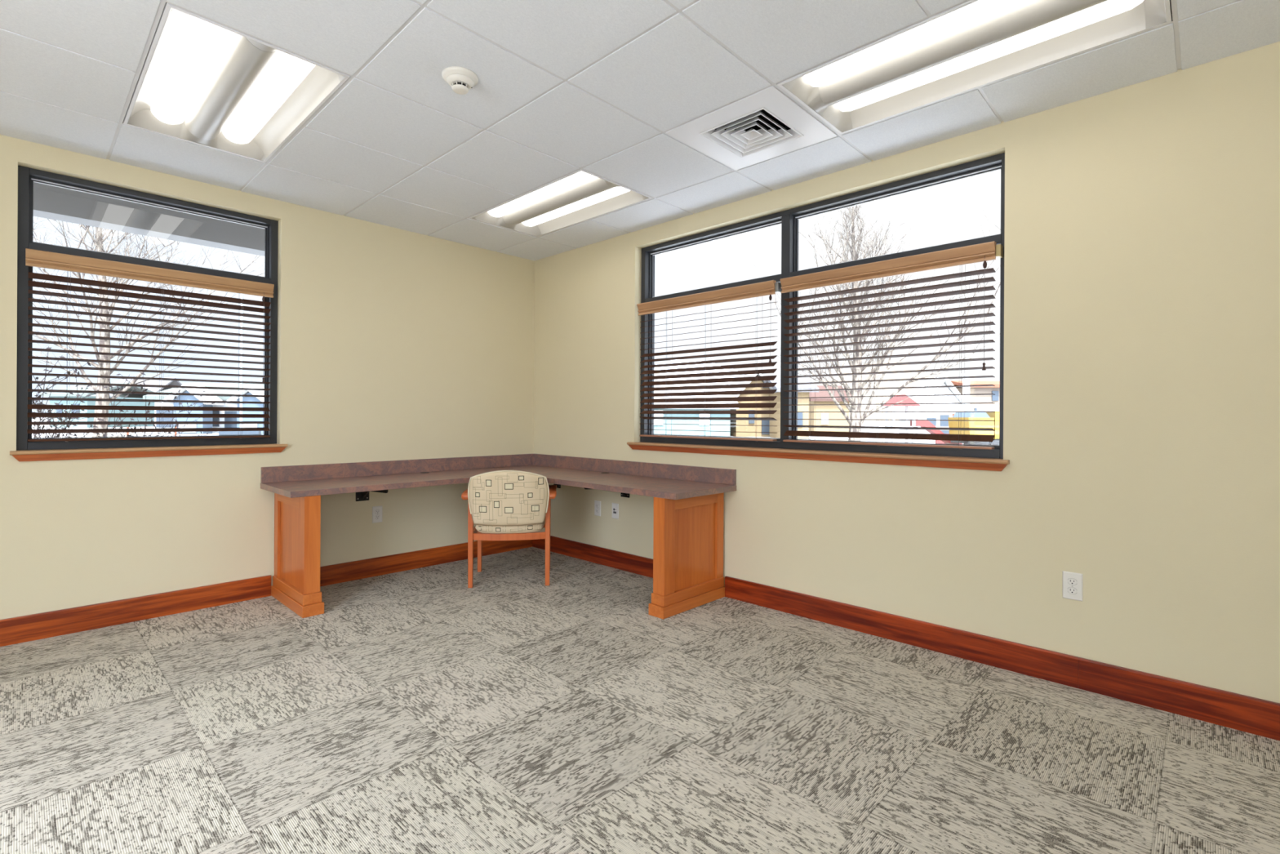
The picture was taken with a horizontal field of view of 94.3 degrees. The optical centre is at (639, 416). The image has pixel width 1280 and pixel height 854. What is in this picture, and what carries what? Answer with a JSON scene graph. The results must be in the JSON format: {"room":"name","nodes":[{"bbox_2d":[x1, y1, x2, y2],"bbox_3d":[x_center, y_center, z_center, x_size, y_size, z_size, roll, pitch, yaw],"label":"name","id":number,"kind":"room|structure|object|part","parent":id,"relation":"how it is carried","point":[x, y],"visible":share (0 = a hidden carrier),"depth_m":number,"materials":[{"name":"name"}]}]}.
{"room":"office room","nodes":[
{"label":"office room","id":0,"kind":"room"},
{"bbox_2d":[0,134,534,619],"bbox_3d":[-2.771,-0.177,3.503,0.200,2.634,5.100,0,0,44],"label":"wall","id":1,"kind":"structure","parent":0,"point":[394,344],"depth_m":3.98,"materials":[{"name":"beige paint"}]},
{"bbox_2d":[9,165,288,461],"bbox_3d":[-2.766,-0.526,3.460,0.213,1.508,1.231,0,0,44],"label":"window","id":2,"kind":"structure","parent":1,"relation":"in","point":[26,451],"depth_m":3.31,"materials":[{"name":"black metal"}]},
{"bbox_3d":[-2.731,0.184,3.422,0.103,0.019,1.231,0,0,44],"label":"sill","id":3,"kind":"part","parent":2,"relation":"part of","materials":[{"name":"brown wood"}]},
{"bbox_2d":[25,248,274,441],"bbox_3d":[-2.744,-0.357,3.421,0.079,0.982,1.103,0,0,44],"label":"blind","id":4,"kind":"object","parent":2,"relation":"attached to","point":[34,258],"visible":1,"depth_m":3.36,"materials":[{"name":"brown wood"}]},
{"bbox_3d":[-3.025,-0.335,3.142,0.058,0.934,0.016,0,0,44],"label":"ladder cord","id":5,"kind":"part","parent":4,"relation":"part of","materials":[{"name":"white fabric"}]},
{"bbox_3d":[-2.755,0.124,3.428,0.050,0.012,1.083,0,0,44],"label":"rail","id":6,"kind":"part","parent":4,"relation":"part of","materials":[{"name":"brown wood"}]},
{"bbox_3d":[-2.757,-0.333,3.423,0.058,0.934,0.016,0,0,44],"label":"ladder cord","id":7,"kind":"part","parent":4,"relation":"part of","materials":[{"name":"white fabric"}]},
{"bbox_3d":[-2.489,-0.332,3.703,0.058,0.934,0.016,0,0,44],"label":"ladder cord","id":8,"kind":"part","parent":4,"relation":"part of","materials":[{"name":"fabric"}]},
{"bbox_2d":[33,182,265,256],"bbox_3d":[-4.728,-1.571,2.822,1.700,0.200,9.200,0,0,44],"label":"roof overhang","id":9,"kind":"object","parent":1,"relation":"attached to","point":[50,202],"depth_m":4.43,"materials":[{"name":"grey"}]},
{"bbox_2d":[0,539,532,646],"bbox_3d":[-2.631,1.076,3.499,0.018,0.130,4.900,0,0,44],"label":"baseboard","id":10,"kind":"structure","parent":1,"relation":"attached to","point":[24,628],"depth_m":3.51,"materials":[{"name":"brown wood"}]},
{"bbox_2d":[355,489,387,501],"bbox_3d":[-1.814,0.528,4.067,0.410,0.138,0.092,0,0,44],"label":"bracket","id":11,"kind":"object","parent":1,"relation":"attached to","point":[362,495],"visible":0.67,"depth_m":4.18,"materials":[{"name":"black metal"}]},
{"bbox_3d":[-1.960,0.527,4.206,0.005,0.138,0.092,0,0,44],"label":"wall plate","id":12,"kind":"part","parent":11,"relation":"part of","materials":[{"name":"black metal"}]},
{"bbox_2d":[372,505,382,523],"bbox_3d":[-1.887,0.705,4.281,0.010,0.118,0.072,0,0,44],"label":"power outlet","id":13,"kind":"object","parent":1,"relation":"attached to","point":[376,510],"visible":1,"depth_m":4.28,"materials":[{"name":"white plastic"}]},
{"bbox_2d":[261,453,533,483],"bbox_3d":[-1.660,0.374,4.509,0.020,0.100,2.104,0,0,44],"label":"backsplash","id":14,"kind":"structure","parent":1,"relation":"attached to","point":[323,471],"depth_m":4.31,"materials":[{"name":"laminate"}]},
{"bbox_2d":[260,453,736,499],"bbox_3d":[-0.888,0.396,3.769,2.160,0.135,2.106,0,0,44],"label":"countertop","id":15,"kind":"structure","parent":1,"relation":"attached to","point":[673,482],"depth_m":4.07,"materials":[{"name":"laminate"}]},
{"bbox_2d":[0,546,1279,853],"bbox_3d":[-0.072,1.216,1.053,7.500,0.120,5.300,0,0,44],"label":"floor","id":16,"kind":"structure","parent":0,"point":[424,711],"depth_m":2.11,"materials":[{"name":"carpet"}]},
{"bbox_2d":[271,493,324,617],"bbox_3d":[-2.086,0.801,3.619,0.602,0.687,0.116,0,0,44],"label":"pedestal","id":17,"kind":"object","parent":16,"relation":"on","point":[297,520],"visible":0.8,"depth_m":3.47,"materials":[{"name":"brown wood"}]},
{"bbox_3d":[-2.125,0.494,3.607,0.415,0.075,0.016,0,0,44],"label":"rail","id":18,"kind":"part","parent":17,"relation":"part of","materials":[{"name":"brown wood"}]},
{"bbox_3d":[-2.123,0.737,3.661,0.485,0.560,0.066,0,0,44],"label":"panel","id":19,"kind":"part","parent":17,"relation":"part of","materials":[{"name":"brown wood"}]},
{"bbox_3d":[-2.093,1.048,3.622,0.588,0.060,0.100,0,0,44],"label":"moulding","id":20,"kind":"part","parent":17,"relation":"part of","materials":[{"name":"brown wood"}]},
{"bbox_3d":[-1.918,0.738,3.457,0.092,0.560,0.086,0,0,44],"label":"corner post","id":21,"kind":"part","parent":17,"relation":"part of","materials":[{"name":"brown wood"}]},
{"bbox_2d":[461,470,556,587],"bbox_3d":[-0.900,0.750,4.181,0.627,0.801,0.635,0,0,-7],"label":"chair","id":22,"kind":"object","parent":16,"relation":"on","point":[503,504],"visible":1,"depth_m":3.93,"materials":[{"name":"beige fabric"}]},
{"bbox_3d":[-1.182,0.528,4.195,0.068,0.045,0.535,0,0,-7],"label":"armrest","id":23,"kind":"part","parent":22,"relation":"part of","materials":[{"name":"brown wood"}]},
{"bbox_3d":[-1.134,0.842,3.994,0.035,0.616,0.038,0,0,-7],"label":"leg","id":24,"kind":"part","parent":22,"relation":"part of","materials":[{"name":"brown wood"}]},
{"bbox_3d":[-1.183,0.842,4.405,0.033,0.614,0.036,0,0,-7],"label":"leg","id":25,"kind":"part","parent":22,"relation":"part of","materials":[{"name":"brown wood"}]},
{"bbox_3d":[-0.866,0.540,3.927,0.525,0.372,0.123,0,0,-7],"label":"backrest","id":26,"kind":"part","parent":22,"relation":"part of","materials":[{"name":"beige fabric"}]},
{"bbox_3d":[-0.878,0.810,4.014,0.479,0.052,0.059,0,0,-7],"label":"seat rail","id":27,"kind":"part","parent":22,"relation":"part of","materials":[{"name":"brown wood"}]},
{"bbox_3d":[-0.908,0.810,4.247,0.531,0.046,0.403,0,0,-7],"label":"seat frame","id":28,"kind":"part","parent":22,"relation":"part of","materials":[{"name":"beige fabric"}]},
{"bbox_3d":[-0.905,0.748,4.222,0.474,0.094,0.511,0,0,-7],"label":"seat","id":29,"kind":"part","parent":22,"relation":"part of","materials":[{"name":"beige fabric"}]},
{"bbox_3d":[-0.627,0.845,4.060,0.035,0.616,0.038,0,0,-7],"label":"leg","id":30,"kind":"part","parent":22,"relation":"part of","materials":[{"name":"brown wood"}]},
{"bbox_3d":[-0.628,0.531,4.267,0.068,0.045,0.535,0,0,-7],"label":"armrest","id":31,"kind":"part","parent":22,"relation":"part of","materials":[{"name":"brown wood"}]},
{"bbox_2d":[648,492,724,619],"bbox_3d":[0.304,0.815,3.643,0.117,0.687,0.602,0,0,44],"label":"pedestal","id":32,"kind":"object","parent":16,"relation":"on","point":[688,532],"visible":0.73,"depth_m":3.57,"materials":[{"name":"brown wood"}]},
{"bbox_3d":[0.145,0.750,3.474,0.087,0.560,0.092,0,0,44],"label":"corner post","id":33,"kind":"part","parent":32,"relation":"part of","materials":[{"name":"brown wood"}]},
{"bbox_3d":[0.308,1.062,3.647,0.101,0.060,0.588,0,0,44],"label":"moulding","id":34,"kind":"part","parent":32,"relation":"part of","materials":[{"name":"brown wood"}]},
{"bbox_3d":[0.340,0.752,3.687,0.067,0.560,0.485,0,0,44],"label":"panel","id":35,"kind":"part","parent":32,"relation":"part of","materials":[{"name":"brown wood"}]},
{"bbox_3d":[0.347,0.509,3.633,0.016,0.075,0.415,0,0,44],"label":"rail","id":36,"kind":"part","parent":32,"relation":"part of","materials":[{"name":"brown wood"}]},
{"bbox_2d":[0,0,1279,260],"bbox_3d":[-0.057,-1.386,1.057,7.094,0.015,4.894,0,0,44],"label":"ceiling","id":37,"kind":"structure","parent":0,"point":[674,73],"depth_m":2.50,"materials":[{"name":"tile"}]},
{"bbox_2d":[123,1,350,162],"bbox_3d":[-1.817,-1.442,2.624,1.199,0.106,0.590,0,0,44],"label":"light","id":38,"kind":"object","parent":37,"relation":"attached to","point":[206,83],"visible":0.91,"depth_m":2.57,"materials":[{"name":"white plastic"}]},
{"bbox_3d":[-2.221,-1.429,3.010,0.055,0.076,0.564,0,0,44],"label":"plate","id":39,"kind":"part","parent":38,"relation":"part of","materials":[{"name":"white metal"}]},
{"bbox_3d":[-1.413,-1.425,2.237,0.055,0.076,0.564,0,0,44],"label":"plate","id":40,"kind":"part","parent":38,"relation":"part of","materials":[{"name":"white metal"}]},
{"bbox_2d":[441,66,478,94],"bbox_3d":[-0.728,-1.352,2.413,0.142,0.060,0.142,0,0,44],"label":"smoke detector","id":41,"kind":"object","parent":37,"relation":"attached to","point":[461,79],"visible":1,"depth_m":2.38,"materials":[{"name":"white plastic"}]},
{"bbox_2d":[468,168,652,236],"bbox_3d":[-0.553,-1.434,3.946,1.199,0.106,0.590,0,0,44],"label":"light","id":42,"kind":"object","parent":37,"relation":"attached to","point":[581,195],"visible":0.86,"depth_m":3.94,"materials":[{"name":"white plastic"}]},
{"bbox_3d":[-0.958,-1.422,4.332,0.055,0.076,0.564,0,0,44],"label":"plate","id":43,"kind":"part","parent":42,"relation":"part of","materials":[{"name":"white metal"}]},
{"bbox_3d":[-0.149,-1.417,3.559,0.055,0.076,0.564,0,0,44],"label":"plate","id":44,"kind":"part","parent":42,"relation":"part of","materials":[{"name":"white metal"}]},
{"bbox_2d":[0,0,1239,251],"bbox_3d":[-0.057,-1.395,1.053,7.100,0.026,4.886,0,0,44],"label":"ceiling grid","id":45,"kind":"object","parent":37,"relation":"attached to","point":[1175,20],"depth_m":2.47,"materials":[{"name":"silver metal"}]},
{"bbox_2d":[666,85,837,169],"bbox_3d":[0.548,-1.415,2.892,0.594,0.089,0.594,0,0,44],"label":"ceiling vent","id":46,"kind":"object","parent":37,"relation":"in","point":[765,124],"visible":0.99,"depth_m":2.88,"materials":[{"name":"white metal"}]},
{"bbox_2d":[777,0,1171,133],"bbox_3d":[1.209,-1.424,2.261,1.199,0.106,0.590,0,0,44],"label":"light","id":47,"kind":"object","parent":37,"relation":"attached to","point":[970,45],"visible":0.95,"depth_m":2.28,"materials":[{"name":"white plastic"}]},
{"bbox_3d":[0.805,-1.412,2.647,0.055,0.076,0.564,0,0,44],"label":"plate","id":48,"kind":"part","parent":47,"relation":"part of","materials":[{"name":"white metal"}]},
{"bbox_3d":[1.613,-1.407,1.874,0.055,0.076,0.564,0,0,44],"label":"plate","id":49,"kind":"part","parent":47,"relation":"part of","materials":[{"name":"white metal"}]},
{"bbox_2d":[533,41,1279,702],"bbox_3d":[1.698,-0.151,2.896,7.500,2.634,0.200,0,0,44],"label":"wall","id":50,"kind":"structure","parent":0,"point":[1141,374],"depth_m":2.56,"materials":[{"name":"beige paint"}]},
{"bbox_2d":[594,500,600,515],"bbox_3d":[-0.331,0.724,4.686,0.072,0.118,0.010,0,0,44],"label":"power outlet","id":51,"kind":"object","parent":50,"relation":"attached to","point":[597,504],"visible":1,"depth_m":4.68,"materials":[{"name":"white plastic"}]},
{"bbox_2d":[583,487,629,497],"bbox_3d":[-0.246,0.537,4.328,0.092,0.138,0.410,0,0,44],"label":"bracket","id":52,"kind":"object","parent":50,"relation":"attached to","point":[623,495],"visible":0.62,"depth_m":4.46,"materials":[{"name":"black metal"}]},
{"bbox_3d":[-0.106,0.538,4.474,0.092,0.138,0.005,0,0,44],"label":"wall plate","id":53,"kind":"part","parent":52,"relation":"part of","materials":[{"name":"black metal"}]},
{"bbox_2d":[612,502,618,519],"bbox_3d":[-0.186,0.723,4.549,0.072,0.118,0.006,0,0,44],"label":"data jack plate","id":54,"kind":"object","parent":50,"relation":"attached to","point":[615,506],"visible":1,"depth_m":4.54,"materials":[{"name":"white plastic"}]},
{"bbox_2d":[533,453,736,484],"bbox_3d":[-0.160,0.383,4.517,2.136,0.100,0.020,0,0,44],"label":"backsplash","id":55,"kind":"structure","parent":50,"relation":"attached to","point":[695,473],"depth_m":4.33,"materials":[{"name":"laminate"}]},
{"bbox_2d":[135,1,1172,182],"bbox_3d":[-0.056,-1.578,1.053,7.500,0.200,5.300,0,0,44],"label":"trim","id":56,"kind":"structure","parent":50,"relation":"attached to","point":[1171,2],"depth_m":2.38,"materials":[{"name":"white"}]},
{"bbox_2d":[626,152,1009,471],"bbox_3d":[0.873,-0.505,3.643,2.460,1.508,0.213,0,0,44],"label":"window","id":57,"kind":"structure","parent":50,"relation":"in","point":[992,460],"depth_m":3.57,"materials":[{"name":"black metal"}]},
{"bbox_2d":[636,280,782,441],"bbox_3d":[0.428,-0.339,4.007,1.167,0.982,0.079,0,0,44],"label":"blind","id":58,"kind":"object","parent":57,"relation":"attached to","point":[769,288],"visible":0.98,"depth_m":3.96,"materials":[{"name":"brown"}]},
{"bbox_3d":[0.212,-0.316,4.228,0.016,0.934,0.058,0,0,44],"label":"ladder cord","id":59,"kind":"part","parent":58,"relation":"part of","materials":[{"name":"white fabric"}]},
{"bbox_3d":[0.462,-0.314,3.989,0.016,0.934,0.058,0,0,44],"label":"ladder cord","id":60,"kind":"part","parent":58,"relation":"part of","materials":[{"name":"fabric"}]},
{"bbox_3d":[0.424,0.143,4.022,1.124,0.012,0.050,0,0,44],"label":"rail","id":61,"kind":"part","parent":58,"relation":"part of","materials":[{"name":"brown wood"}]},
{"bbox_3d":[0.750,-0.313,3.713,0.016,0.934,0.058,0,0,44],"label":"ladder cord","id":62,"kind":"part","parent":58,"relation":"part of","materials":[{"name":"fabric"}]},
{"bbox_3d":[0.831,0.204,3.603,2.460,0.019,0.103,0,0,44],"label":"sill","id":63,"kind":"part","parent":57,"relation":"part of","materials":[{"name":"brown wood"}]},
{"bbox_2d":[780,240,1003,449],"bbox_3d":[1.284,-0.334,3.188,1.152,0.982,0.079,0,0,44],"label":"blind","id":64,"kind":"object","parent":57,"relation":"attached to","point":[984,252],"visible":1,"depth_m":3.11,"materials":[{"name":"brown wood"}]},
{"bbox_3d":[1.012,-0.311,3.463,0.016,0.934,0.058,0,0,44],"label":"ladder cord","id":65,"kind":"part","parent":64,"relation":"part of","materials":[{"name":"fabric"}]},
{"bbox_3d":[1.296,-0.309,3.192,0.016,0.934,0.058,0,0,44],"label":"ladder cord","id":66,"kind":"part","parent":64,"relation":"part of","materials":[{"name":"fabric"}]},
{"bbox_3d":[1.281,0.148,3.204,1.110,0.012,0.050,0,0,44],"label":"rail","id":67,"kind":"part","parent":64,"relation":"part of","materials":[{"name":"brown wood"}]},
{"bbox_3d":[1.586,-0.308,2.914,0.016,0.934,0.058,0,0,44],"label":"ladder cord","id":68,"kind":"part","parent":64,"relation":"part of","materials":[{"name":"white fabric"}]},
{"bbox_3d":[1.638,-0.512,2.819,0.002,0.525,0.003,0,0,44],"label":"pull cord","id":69,"kind":"part","parent":64,"relation":"part of","materials":[{"name":"white fabric"}]},
{"bbox_2d":[532,535,1279,741],"bbox_3d":[1.622,1.101,2.811,7.082,0.130,0.018,0,0,44],"label":"baseboard","id":70,"kind":"structure","parent":50,"relation":"attached to","point":[1253,715],"depth_m":2.72,"materials":[{"name":"brown wood"}]},
{"bbox_2d":[1062,570,1083,601],"bbox_3d":[1.877,0.735,2.575,0.072,0.118,0.010,0,0,44],"label":"power outlet","id":71,"kind":"object","parent":50,"relation":"attached to","point":[1072,582],"visible":1,"depth_m":2.57,"materials":[{"name":"white plastic"}]},
{"bbox_2d":[1067,587,1076,594],"bbox_3d":[1.875,0.755,2.573,0.031,0.028,0.003,0,0,44],"label":"receptacle","id":72,"kind":"object","parent":71,"relation":"attached to","point":[1070,590],"depth_m":2.57,"materials":[{"name":"white plastic"}]},
{"bbox_2d":[1067,578,1076,585],"bbox_3d":[1.876,0.716,2.573,0.031,0.028,0.003,0,0,44],"label":"receptacle","id":73,"kind":"object","parent":71,"relation":"attached to","point":[1070,581],"depth_m":2.57,"materials":[{"name":"white plastic"}]},
{"label":"outside","id":74,"kind":"structure","parent":0,"visible":0},
{"bbox_2d":[31,417,935,444],"bbox_3d":[-2.858,1.640,90.108,400.000,0.400,400.000,0,0,44],"label":"ground","id":75,"kind":"structure","parent":74,"point":[869,430],"depth_m":42.77,"materials":[{"name":"white snow"}]},
{"bbox_2d":[40,382,154,427],"bbox_3d":[-57.674,-1.289,64.500,4.814,4.820,10.000,0,0,0],"label":"house","id":76,"kind":"structure","parent":75,"relation":"on","point":[53,394],"depth_m":62.20,"materials":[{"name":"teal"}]},
{"bbox_2d":[59,424,154,437],"bbox_3d":[-8.030,0.778,8.932,2.608,1.340,2.738,0,0,44],"label":"leafless shrub","id":77,"kind":"object","parent":75,"relation":"on","point":[112,434],"visible":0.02,"depth_m":8.97,"materials":[{"name":"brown plant"}]},
{"bbox_2d":[31,346,213,438],"bbox_3d":[-6.126,0.402,5.971,3.993,2.063,4.407,0,0,44],"label":"leafless shrub","id":78,"kind":"object","parent":75,"relation":"on","point":[38,427],"visible":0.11,"depth_m":6.10,"materials":[{"name":"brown plant"}]},
{"bbox_2d":[109,377,182,397],"bbox_3d":[-68.950,-2.204,83.500,7.357,6.520,8.000,0,0,0],"label":"house","id":79,"kind":"structure","parent":75,"relation":"on","point":[156,382],"depth_m":82.54,"materials":[{"name":"grey"}]},
{"bbox_2d":[32,216,264,437],"bbox_3d":[-11.127,-2.524,13.425,5.509,7.839,5.936,0,0,44],"label":"bare tree","id":80,"kind":"object","parent":75,"relation":"on","point":[98,242],"visible":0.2,"depth_m":12.96,"materials":[{"name":"brown plant"}]},
{"bbox_2d":[161,384,224,433],"bbox_3d":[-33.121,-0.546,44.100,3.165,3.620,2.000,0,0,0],"label":"house","id":81,"kind":"structure","parent":75,"relation":"on","point":[182,389],"depth_m":43.60,"materials":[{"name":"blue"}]},
{"bbox_3d":[-33.128,0.764,43.553,1.299,0.800,0.085,0,0,0],"label":"garage door","id":82,"kind":"part","parent":81,"relation":"part of","materials":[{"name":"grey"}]},
{"bbox_2d":[142,382,263,432],"bbox_3d":[-32.978,-0.795,50.500,10.138,4.120,10.000,0,0,0],"label":"house","id":83,"kind":"structure","parent":75,"relation":"on","point":[206,384],"depth_m":46.00,"materials":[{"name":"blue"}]},
{"bbox_2d":[218,431,261,435],"bbox_3d":[-13.492,0.918,20.060,1.350,0.920,0.120,0,0,0],"label":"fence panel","id":84,"kind":"object","parent":75,"relation":"on","point":[220,433],"visible":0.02,"depth_m":20.00,"materials":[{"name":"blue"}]},
{"bbox_2d":[240,293,243,427],"bbox_3d":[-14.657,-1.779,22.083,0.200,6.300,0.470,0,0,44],"label":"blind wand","id":85,"kind":"object","parent":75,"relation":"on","point":[242,295],"visible":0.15,"depth_m":21.97,"materials":[{"name":"plastic"}]},
{"bbox_2d":[225,386,263,434],"bbox_3d":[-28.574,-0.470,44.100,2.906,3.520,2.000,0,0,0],"label":"house","id":86,"kind":"structure","parent":75,"relation":"on","point":[244,392],"depth_m":43.60,"materials":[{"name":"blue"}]},
{"bbox_3d":[-28.581,0.790,43.553,1.143,0.800,0.085,0,0,0],"label":"garage door","id":87,"kind":"part","parent":86,"relation":"part of","materials":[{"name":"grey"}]},
{"bbox_2d":[653,373,738,436],"bbox_3d":[3.231,-0.985,47.000,6.801,4.920,15.000,0,0,0],"label":"house","id":88,"kind":"structure","parent":75,"relation":"on","point":[690,424],"depth_m":40.00,"materials":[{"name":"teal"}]},
{"bbox_2d":[653,359,745,384],"bbox_3d":[18.202,-9.185,207.100,45.294,21.493,34.200,0,0,0],"label":"hill","id":89,"kind":"structure","parent":75,"relation":"on","point":[677,360],"depth_m":203.99,"materials":[{"name":"white"}]},
{"bbox_2d":[729,373,777,436],"bbox_3d":[8.710,-0.953,48.500,4.059,4.920,10.000,0,0,0],"label":"house","id":90,"kind":"structure","parent":75,"relation":"on","point":[739,427],"depth_m":44.00,"materials":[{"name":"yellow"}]},
{"bbox_2d":[762,377,818,439],"bbox_3d":[10.539,-0.643,42.500,2.828,4.320,6.000,0,0,0],"label":"house","id":91,"kind":"structure","parent":75,"relation":"on","point":[776,415],"depth_m":40.12,"materials":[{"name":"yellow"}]},
{"bbox_2d":[808,385,851,431],"bbox_3d":[18.796,-0.845,62.000,4.457,4.820,9.000,0,0,0],"label":"house","id":92,"kind":"structure","parent":75,"relation":"on","point":[820,393],"depth_m":58.00,"materials":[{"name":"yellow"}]},
{"bbox_2d":[817,359,933,423],"bbox_3d":[69.497,-6.931,163.500,50.658,17.582,27.000,0,0,0],"label":"hill","id":93,"kind":"structure","parent":75,"relation":"on","point":[875,415],"depth_m":157.25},
{"bbox_2d":[755,203,1000,441],"bbox_3d":[5.422,-2.072,14.396,6.464,7.131,5.536,0,0,-5],"label":"bare tree","id":94,"kind":"object","parent":75,"relation":"on","point":[852,250],"visible":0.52,"depth_m":13.83,"materials":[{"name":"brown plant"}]},
{"bbox_2d":[883,394,959,444],"bbox_3d":[12.467,0.279,26.400,3.155,2.500,1.000,0,0,0],"label":"playset","id":95,"kind":"object","parent":75,"relation":"on","point":[895,399],"visible":0.42,"depth_m":26.00,"materials":[{"name":"red plastic"}]},
{"bbox_2d":[889,376,973,433],"bbox_3d":[21.454,-0.629,43.500,4.504,4.420,4.000,0,0,0],"label":"house","id":96,"kind":"structure","parent":75,"relation":"on","point":[950,390],"depth_m":42.02,"materials":[{"name":"white"}]},
{"bbox_2d":[935,433,962,444],"bbox_3d":[15.767,1.213,30.060,1.500,0.670,0.121,0,0,0],"label":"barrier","id":97,"kind":"object","parent":75,"relation":"on","point":[936,441],"visible":0.02,"depth_m":30.00,"materials":[{"name":"red plastic"}]},
{"bbox_2d":[961,373,971,444],"bbox_3d":[14.864,-0.207,27.000,0.340,3.500,0.340,0,0,44],"label":"post","id":98,"kind":"object","parent":75,"relation":"on","point":[966,380],"visible":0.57,"depth_m":26.90,"materials":[{"name":"grey"}]},
{"bbox_2d":[947,410,999,445],"bbox_3d":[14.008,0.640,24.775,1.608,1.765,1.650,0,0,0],"label":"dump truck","id":99,"kind":"object","parent":75,"relation":"on","point":[957,415],"visible":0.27,"depth_m":24.00,"materials":[{"name":"yellow paint"}]},
{"bbox_2d":[950,380,999,411],"bbox_3d":[28.476,-0.688,50.000,4.719,4.620,5.000,0,0,0],"label":"house","id":100,"kind":"structure","parent":75,"relation":"on","point":[995,389],"depth_m":48.01,"materials":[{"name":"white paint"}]}
]}

